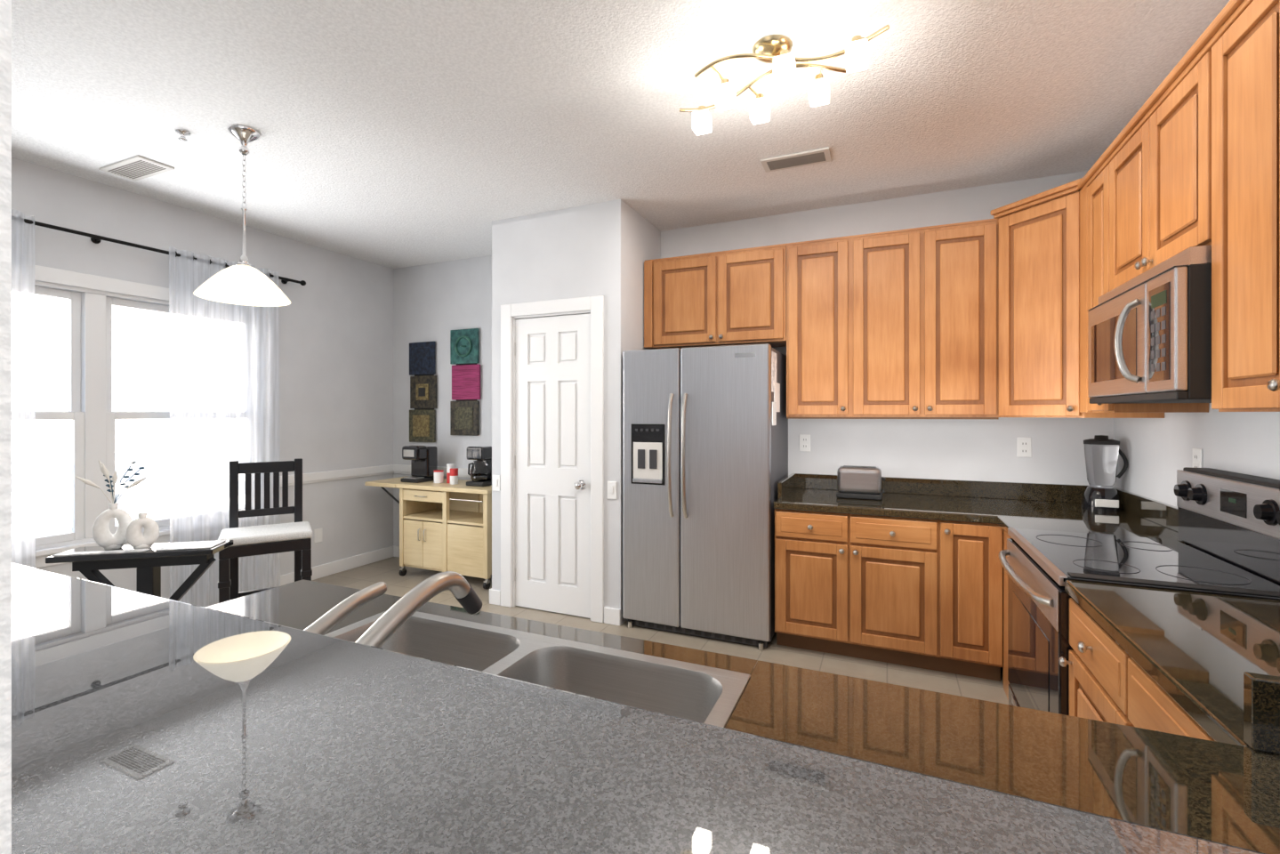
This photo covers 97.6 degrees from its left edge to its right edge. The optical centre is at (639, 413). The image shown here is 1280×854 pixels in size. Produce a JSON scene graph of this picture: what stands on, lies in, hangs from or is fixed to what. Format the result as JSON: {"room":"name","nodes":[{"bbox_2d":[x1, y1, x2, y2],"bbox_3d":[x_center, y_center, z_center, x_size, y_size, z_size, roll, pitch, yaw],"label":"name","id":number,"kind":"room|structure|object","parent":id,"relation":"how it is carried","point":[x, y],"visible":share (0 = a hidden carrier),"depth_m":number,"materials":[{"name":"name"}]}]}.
{"room":"kitchen","nodes":[
{"label":"kitchen","id":0,"kind":"room"},
{"bbox_2d":[0,0,11,853],"bbox_3d":[-1.300,-0.010,-0.776,0.948,2.760,2.730,0,0,24],"label":"wall","id":1,"kind":"structure","parent":0,"point":[5,426],"depth_m":0.28,"materials":[{"name":"white paint"}]},
{"bbox_2d":[11,157,393,600],"bbox_3d":[-3.749,-0.010,2.402,0.120,2.760,6.570,0,0,24],"label":"wall","id":2,"kind":"structure","parent":0,"point":[335,319],"depth_m":4.56,"materials":[{"name":"paint"}]},
{"bbox_2d":[11,446,246,539],"bbox_3d":[-3.976,0.910,3.939,1.525,1.160,7.000,0,0,24],"label":"balcony","id":3,"kind":"object","parent":2,"relation":"attached to","point":[155,498],"visible":0.06,"depth_m":4.73,"materials":[{"name":"grey"}]},
{"bbox_2d":[11,262,273,568],"bbox_3d":[-3.293,0.018,3.376,0.170,1.685,2.130,0,0,24],"label":"window","id":4,"kind":"structure","parent":2,"relation":"in","point":[92,414],"depth_m":3.34,"materials":[{"name":"white"}]},
{"bbox_2d":[11,209,305,607],"bbox_3d":[-3.197,0.135,3.323,0.143,2.420,2.544,0,0,24],"label":"curtain","id":5,"kind":"object","parent":2,"relation":"hanging from","point":[189,267],"visible":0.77,"depth_m":3.78,"materials":[{"name":"white fabric"}]},
{"bbox_2d":[191,545,393,605],"bbox_3d":[-3.685,1.317,2.374,0.020,0.105,6.570,0,0,24],"label":"baseboard","id":6,"kind":"structure","parent":2,"relation":"attached to","point":[335,567],"depth_m":4.87,"materials":[{"name":"white"}]},
{"bbox_2d":[313,527,322,543],"bbox_3d":[-2.681,1.015,4.669,0.008,0.116,0.072,0,0,24],"label":"outlet","id":7,"kind":"object","parent":2,"relation":"attached to","point":[317,535],"visible":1,"depth_m":4.66,"materials":[{"name":"white plastic"}]},
{"bbox_2d":[280,464,394,486],"bbox_3d":[-2.594,0.527,4.838,0.028,0.085,1.120,0,0,24],"label":"trim","id":8,"kind":"structure","parent":2,"relation":"attached to","point":[338,474],"depth_m":4.85,"materials":[{"name":"white"}]},
{"bbox_2d":[491,199,660,624],"bbox_3d":[-0.455,-0.010,4.157,1.032,2.760,0.700,0,0,24],"label":"wall","id":9,"kind":"structure","parent":0,"point":[607,249],"depth_m":3.77,"materials":[{"name":"paint"}]},
{"bbox_2d":[393,545,399,557],"bbox_3d":[-1.568,1.317,5.019,1.700,0.105,0.020,0,0,24],"label":"baseboard","id":10,"kind":"structure","parent":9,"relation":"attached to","point":[396,549],"depth_m":5.35,"materials":[{"name":"white"}]},
{"bbox_2d":[394,464,471,477],"bbox_3d":[-1.582,0.527,5.025,1.730,0.085,0.022,0,0,24],"label":"trim","id":11,"kind":"structure","parent":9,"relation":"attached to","point":[404,469],"depth_m":5.27,"materials":[{"name":"white"}]},
{"bbox_2d":[489,587,500,604],"bbox_3d":[-0.939,1.317,4.346,0.026,0.105,0.686,0,0,24],"label":"baseboard","id":12,"kind":"structure","parent":9,"relation":"attached to","point":[495,595],"depth_m":4.02,"materials":[{"name":"white wood"}]},
{"bbox_2d":[492,474,500,491],"bbox_3d":[-1.031,0.497,4.019,0.066,0.115,0.015,0,0,24],"label":"switch plate","id":13,"kind":"object","parent":9,"relation":"attached to","point":[496,482],"visible":1,"depth_m":4.01,"materials":[{"name":"white plastic"}]},
{"bbox_2d":[500,295,603,622],"bbox_3d":[-0.587,0.297,3.898,0.820,2.145,0.160,0,0,24],"label":"door frame","id":14,"kind":"structure","parent":9,"relation":"attached to","point":[593,306],"depth_m":3.81,"materials":[{"name":"white wood"}]},
{"bbox_2d":[515,313,590,618],"bbox_3d":[-0.617,0.347,3.842,0.622,2.030,0.101,0,0,24],"label":"pantry door","id":15,"kind":"structure","parent":9,"relation":"in","point":[552,463],"depth_m":3.85,"materials":[{"name":"white wood"}]},
{"bbox_2d":[607,481,616,499],"bbox_3d":[-0.183,0.497,3.646,0.066,0.115,0.015,0,0,24],"label":"switch plate","id":16,"kind":"object","parent":9,"relation":"attached to","point":[611,489],"visible":1,"depth_m":3.64,"materials":[{"name":"white plastic"}]},
{"bbox_2d":[11,0,1230,268],"bbox_3d":[-1.183,-1.440,1.270,5.730,0.100,6.770,0,0,24],"label":"ceiling","id":17,"kind":"structure","parent":0,"point":[398,133],"depth_m":2.51,"materials":[{"name":"white paint"}]},
{"bbox_2d":[98,155,174,181],"bbox_3d":[-2.844,-1.383,3.167,0.400,0.012,0.170,0,0,24],"label":"ceiling vent","id":18,"kind":"object","parent":17,"relation":"in","point":[135,168],"visible":0.94,"depth_m":3.15,"materials":[{"name":"white metal"}]},
{"bbox_2d":[175,128,190,141],"bbox_3d":[-2.256,-1.369,2.765,0.060,0.039,0.060,0,0,24],"label":"sprinkler","id":19,"kind":"object","parent":17,"relation":"attached to","point":[183,133],"visible":1,"depth_m":2.76,"materials":[{"name":"silver metal"}]},
{"bbox_2d":[193,124,290,306],"bbox_3d":[-1.951,-0.977,2.762,0.394,0.825,0.394,0,0,24],"label":"pendant light","id":20,"kind":"object","parent":17,"relation":"hanging from","point":[243,281],"visible":1,"depth_m":2.73,"materials":[{"name":"white glass"}]},
{"bbox_2d":[679,24,889,135],"bbox_3d":[0.503,-1.292,2.146,0.828,0.194,0.320,0,0,24],"label":"ceiling light fixture","id":21,"kind":"object","parent":17,"relation":"attached to","point":[775,50],"visible":1,"depth_m":2.11,"materials":[{"name":"white glass"}]},
{"bbox_2d":[760,146,831,172],"bbox_3d":[0.853,-1.383,3.061,0.360,0.012,0.160,0,0,24],"label":"ceiling vent","id":22,"kind":"object","parent":17,"relation":"in","point":[808,157],"visible":0.96,"depth_m":3.05,"materials":[{"name":"white metal"}]},
{"bbox_2d":[311,556,1008,704],"bbox_3d":[-1.183,1.420,1.270,5.730,0.100,6.770,0,0,24],"label":"floor","id":23,"kind":"structure","parent":0,"point":[386,571],"depth_m":3.31,"materials":[{"name":"tile"}]},
{"bbox_2d":[45,539,233,601],"bbox_3d":[-2.098,0.969,2.378,0.570,0.798,0.499,0,0,24],"label":"console table","id":24,"kind":"object","parent":23,"relation":"on","point":[149,563],"visible":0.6,"depth_m":2.35,"materials":[{"name":"black paint"}]},
{"bbox_2d":[75,459,145,549],"bbox_3d":[-2.217,0.383,2.355,0.101,0.376,0.205,0,0,24],"label":"vase","id":25,"kind":"object","parent":24,"relation":"on","point":[104,537],"visible":1,"depth_m":2.35,"materials":[{"name":"ceramic"}]},
{"bbox_2d":[52,539,225,556],"bbox_3d":[-2.066,0.566,2.354,0.444,0.006,0.450,0,0,24],"label":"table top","id":26,"kind":"object","parent":24,"relation":"on","point":[200,544],"visible":1,"depth_m":2.35,"materials":[{"name":"wood"}]},
{"bbox_2d":[125,512,159,548],"bbox_3d":[-2.101,0.495,2.368,0.075,0.152,0.101,0,0,24],"label":"vase","id":27,"kind":"object","parent":24,"relation":"on","point":[136,537],"visible":0.96,"depth_m":2.35,"materials":[{"name":"ceramic"}]},
{"bbox_2d":[217,458,313,603],"bbox_3d":[-1.995,0.814,2.997,0.406,1.112,0.382,0,0,-33],"label":"chair","id":28,"kind":"object","parent":23,"relation":"on","point":[296,535],"visible":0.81,"depth_m":3.04,"materials":[{"name":"black paint"}]},
{"bbox_2d":[364,476,491,589],"bbox_3d":[-1.687,0.980,4.799,1.320,0.780,0.464,0,0,24],"label":"kitchen cart","id":29,"kind":"object","parent":23,"relation":"on","point":[445,527],"visible":0.81,"depth_m":4.58,"materials":[{"name":"beige wood"}]},
{"bbox_2d":[400,445,437,483],"bbox_3d":[-1.930,0.434,4.904,0.200,0.310,0.244,0,0,24],"label":"pod coffee maker","id":30,"kind":"object","parent":29,"relation":"on","point":[423,459],"visible":0.96,"depth_m":4.87,"materials":[{"name":"black plastic"}]},
{"bbox_2d":[433,469,443,483],"bbox_3d":[-1.717,0.537,4.780,0.081,0.105,0.081,0,0,12],"label":"canister","id":31,"kind":"object","parent":29,"relation":"on","point":[438,474],"depth_m":4.75,"materials":[{"name":"white ceramic"}]},
{"bbox_2d":[446,463,458,484],"bbox_3d":[-1.584,0.509,4.732,0.071,0.160,0.173,0,0,-30],"label":"canister","id":32,"kind":"object","parent":29,"relation":"on","point":[452,474],"depth_m":4.67,"materials":[{"name":"ceramic"}]},
{"bbox_2d":[466,445,491,486],"bbox_3d":[-1.314,0.429,4.643,0.212,0.320,0.225,0,0,24],"label":"drip coffee maker","id":33,"kind":"object","parent":29,"relation":"on","point":[480,474],"visible":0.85,"depth_m":4.55,"materials":[{"name":"black plastic"}]},
{"bbox_2d":[622,343,788,651],"bbox_3d":[0.441,0.482,3.693,0.937,1.775,0.766,0,0,24],"label":"refrigerator","id":34,"kind":"object","parent":23,"relation":"on","point":[704,450],"visible":0.94,"depth_m":3.39,"materials":[{"name":"grey metal"}]},
{"bbox_2d":[774,508,1002,681],"bbox_3d":[1.425,0.961,3.314,1.128,0.819,0.721,0,0,24],"label":"base cabinet","id":35,"kind":"object","parent":23,"relation":"on","point":[923,593],"visible":1,"depth_m":3.00,"materials":[{"name":"brown wood"}]},
{"bbox_2d":[773,473,1159,523],"bbox_3d":[1.718,0.480,3.191,1.768,0.140,0.711,0,0,24],"label":"countertop","id":36,"kind":"structure","parent":35,"relation":"on","point":[953,500],"depth_m":3.30,"materials":[{"name":"black stone"}]},
{"bbox_2d":[836,465,885,499],"bbox_3d":[1.343,0.416,3.408,0.273,0.186,0.160,0,0,24],"label":"toaster","id":37,"kind":"object","parent":36,"relation":"on","point":[858,482],"visible":1,"depth_m":3.34,"materials":[{"name":"silver metal"}]},
{"bbox_2d":[1080,434,1127,511],"bbox_3d":[2.485,0.312,2.996,0.199,0.394,0.173,0,0,24],"label":"blender","id":38,"kind":"object","parent":36,"relation":"on","point":[1102,453],"visible":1,"depth_m":2.95,"materials":[{"name":"black"}]},
{"bbox_2d":[1003,530,1060,700],"bbox_3d":[2.034,0.961,2.508,0.637,0.820,0.364,0,0,24],"label":"base cabinet","id":39,"kind":"object","parent":23,"relation":"on","point":[1006,682],"depth_m":2.74,"materials":[{"name":"brown wood"}]},
{"bbox_2d":[988,491,1189,544],"bbox_3d":[2.003,0.480,2.499,0.688,0.140,0.325,0,0,24],"label":"countertop","id":40,"kind":"structure","parent":39,"relation":"on","point":[1138,517],"depth_m":2.71,"materials":[{"name":"black stone"}]},
{"bbox_2d":[1060,597,1102,721],"bbox_3d":[1.512,0.961,1.354,0.661,0.820,0.518,0,0,24],"label":"base cabinet","id":41,"kind":"object","parent":23,"relation":"on","point":[1085,663],"depth_m":1.58,"materials":[{"name":"brown wood"}]},
{"bbox_2d":[998,466,1279,715],"bbox_3d":[1.741,0.792,1.986,0.749,1.156,0.812,0,0,24],"label":"range","id":42,"kind":"object","parent":23,"relation":"on","point":[1229,527],"visible":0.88,"depth_m":1.91,"materials":[{"name":"black glass"}]},
{"bbox_2d":[1102,629,1214,740],"bbox_3d":[1.349,0.961,0.983,0.661,0.820,0.548,0,0,24],"label":"base cabinet","id":43,"kind":"object","parent":23,"relation":"on","point":[1111,680],"depth_m":1.25,"materials":[{"name":"brown wood"}]},
{"bbox_2d":[205,579,1279,853],"bbox_3d":[0.118,0.441,0.865,2.818,0.218,0.686,0,0,24],"label":"countertop","id":44,"kind":"structure","parent":43,"relation":"on","point":[1209,664],"depth_m":0.92,"materials":[{"name":"black stone"}]},
{"bbox_2d":[303,571,482,647],"bbox_3d":[-0.440,0.391,0.933,0.210,0.236,0.328,0,0,24],"label":"faucet","id":45,"kind":"object","parent":44,"relation":"on","point":[385,626],"visible":0.42,"depth_m":0.93,"materials":[{"name":"silver metal"}]},
{"bbox_2d":[324,610,750,727],"bbox_3d":[-0.316,0.603,1.044,0.936,0.194,0.511,0,0,24],"label":"sink basin","id":46,"kind":"object","parent":44,"relation":"in","point":[704,694],"visible":0.15,"depth_m":1.19,"materials":[{"name":"metal"}]},
{"bbox_2d":[1064,544,1279,611],"bbox_3d":[1.419,0.475,1.175,0.688,0.150,0.921,0,0,24],"label":"countertop","id":47,"kind":"structure","parent":43,"relation":"on","point":[1114,591],"depth_m":1.56,"materials":[{"name":"black stone"}]},
{"bbox_3d":[-0.254,0.851,0.577,3.270,1.038,0.130,0,0,24],"label":"wall","id":48,"kind":"structure","parent":23,"relation":"on","visible":0},
{"bbox_2d":[11,563,1265,853],"bbox_3d":[-0.323,0.310,0.497,3.328,0.040,0.370,0,0,24],"label":"countertop","id":49,"kind":"structure","parent":48,"relation":"on","point":[143,723],"depth_m":0.46,"materials":[{"name":"stone"}]},
{"bbox_2d":[393,170,1113,641],"bbox_3d":[0.163,-0.010,4.322,5.730,2.760,0.100,0,0,24],"label":"wall","id":50,"kind":"structure","parent":0,"point":[436,302],"depth_m":3.75,"materials":[{"name":"paint"}]},
{"bbox_2d":[409,341,436,442],"bbox_3d":[-2.017,-0.200,5.202,0.326,0.928,0.046,0,0,24],"label":"art panel","id":51,"kind":"object","parent":50,"relation":"attached to","point":[422,391],"visible":0.98,"depth_m":5.18,"materials":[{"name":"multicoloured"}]},
{"bbox_2d":[450,328,480,435],"bbox_3d":[-1.563,-0.280,4.993,0.326,0.948,0.064,0,0,24],"label":"art panel","id":52,"kind":"object","parent":50,"relation":"attached to","point":[464,358],"visible":0.98,"depth_m":4.99,"materials":[{"name":"multicoloured"}]},
{"bbox_2d":[644,249,729,349],"bbox_3d":[0.370,-0.774,3.984,0.596,0.617,0.348,0,0,24],"label":"upper cabinet","id":53,"kind":"object","parent":50,"relation":"attached to","point":[687,297],"depth_m":3.82,"materials":[{"name":"brown wood"}]},
{"bbox_2d":[729,243,786,346],"bbox_3d":[0.756,-0.774,3.813,0.515,0.617,0.348,0,0,24],"label":"upper cabinet","id":54,"kind":"object","parent":50,"relation":"attached to","point":[757,275],"depth_m":3.62,"materials":[{"name":"brown wood"}]},
{"bbox_2d":[799,434,810,451],"bbox_3d":[1.129,0.200,3.835,0.072,0.116,0.008,0,0,24],"label":"electrical outlet","id":55,"kind":"object","parent":50,"relation":"attached to","point":[804,442],"visible":1,"depth_m":3.83,"materials":[{"name":"white plastic"}]},
{"bbox_2d":[772,233,864,418],"bbox_3d":[1.169,-0.531,3.631,0.532,1.102,0.348,0,0,24],"label":"upper cabinet","id":56,"kind":"object","parent":50,"relation":"attached to","point":[825,343],"depth_m":3.45,"materials":[{"name":"brown wood"}]},
{"bbox_2d":[864,228,907,418],"bbox_3d":[1.522,-0.531,3.475,0.533,1.102,0.348,0,0,24],"label":"upper cabinet","id":57,"kind":"object","parent":50,"relation":"attached to","point":[886,252],"depth_m":3.32,"materials":[{"name":"brown wood"}]},
{"bbox_2d":[907,219,982,418],"bbox_3d":[1.857,-0.539,3.305,0.498,1.118,0.390,0,0,24],"label":"upper cabinet","id":58,"kind":"object","parent":50,"relation":"attached to","point":[977,320],"depth_m":3.19,"materials":[{"name":"brown wood"}]},
{"bbox_2d":[1016,437,1031,457],"bbox_3d":[2.282,0.200,3.327,0.072,0.116,0.008,0,0,24],"label":"electrical outlet","id":59,"kind":"object","parent":50,"relation":"attached to","point":[1024,446],"visible":1,"depth_m":3.32,"materials":[{"name":"white plastic"}]},
{"bbox_2d":[982,188,1164,418],"bbox_3d":[2.234,-0.530,3.004,0.674,1.100,0.636,0,0,24],"label":"upper cabinet","id":60,"kind":"object","parent":50,"relation":"attached to","point":[1025,245],"depth_m":2.94,"materials":[{"name":"brown wood"}]},
{"bbox_2d":[1113,402,1279,507],"bbox_3d":[1.373,-0.010,0.089,0.100,2.760,6.670,0,0,24],"label":"wall","id":61,"kind":"structure","parent":0,"point":[1158,453],"depth_m":2.38,"materials":[{"name":"paint"}]},
{"bbox_2d":[1110,117,1135,290],"bbox_3d":[2.020,-0.788,2.078,0.318,0.585,0.457,0,0,24],"label":"upper cabinet","id":62,"kind":"object","parent":61,"relation":"attached to","point":[1123,151],"depth_m":2.21,"materials":[{"name":"brown wood"}]},
{"bbox_2d":[1067,145,1188,416],"bbox_3d":[2.168,-0.542,2.468,0.361,1.075,0.502,0,0,24],"label":"upper cabinet","id":63,"kind":"object","parent":61,"relation":"attached to","point":[1089,196],"depth_m":2.61,"materials":[{"name":"brown wood"}]},
{"bbox_2d":[1135,32,1206,276],"bbox_3d":[1.882,-0.788,1.766,0.318,0.585,0.470,0,0,24],"label":"upper cabinet","id":64,"kind":"object","parent":61,"relation":"attached to","point":[1171,129],"depth_m":1.82,"materials":[{"name":"brown wood"}]},
{"bbox_2d":[1086,244,1211,403],"bbox_3d":[1.883,-0.265,1.940,0.453,0.445,0.782,0,0,24],"label":"over-the-range microwave","id":65,"kind":"object","parent":64,"relation":"attached to","point":[1150,335],"visible":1,"depth_m":1.77,"materials":[{"name":"silver metal"}]},
{"bbox_2d":[1192,447,1202,467],"bbox_3d":[2.288,0.200,2.302,0.008,0.116,0.072,0,0,24],"label":"electrical outlet","id":66,"kind":"object","parent":61,"relation":"attached to","point":[1197,457],"visible":0.62,"depth_m":2.29,"materials":[{"name":"white plastic"}]},
{"bbox_2d":[1188,0,1266,412],"bbox_3d":[1.713,-0.542,1.383,0.318,1.075,0.502,0,0,24],"label":"upper cabinet","id":67,"kind":"object","parent":61,"relation":"attached to","point":[1235,43],"depth_m":1.49,"materials":[{"name":"brown wood"}]},
{"bbox_2d":[1266,0,1279,411],"bbox_3d":[1.567,-0.542,1.051,0.318,1.075,0.468,0,0,24],"label":"upper cabinet","id":68,"kind":"object","parent":61,"relation":"attached to","point":[1273,6],"depth_m":1.35,"materials":[{"name":"brown wood"}]},
{"label":"outside","id":69,"kind":"structure","parent":0,"visible":0},
{"bbox_2d":[11,291,246,534],"bbox_3d":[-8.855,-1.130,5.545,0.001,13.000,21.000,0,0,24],"label":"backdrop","id":70,"kind":"structure","parent":69,"point":[140,359],"depth_m":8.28,"materials":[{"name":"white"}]}
]}

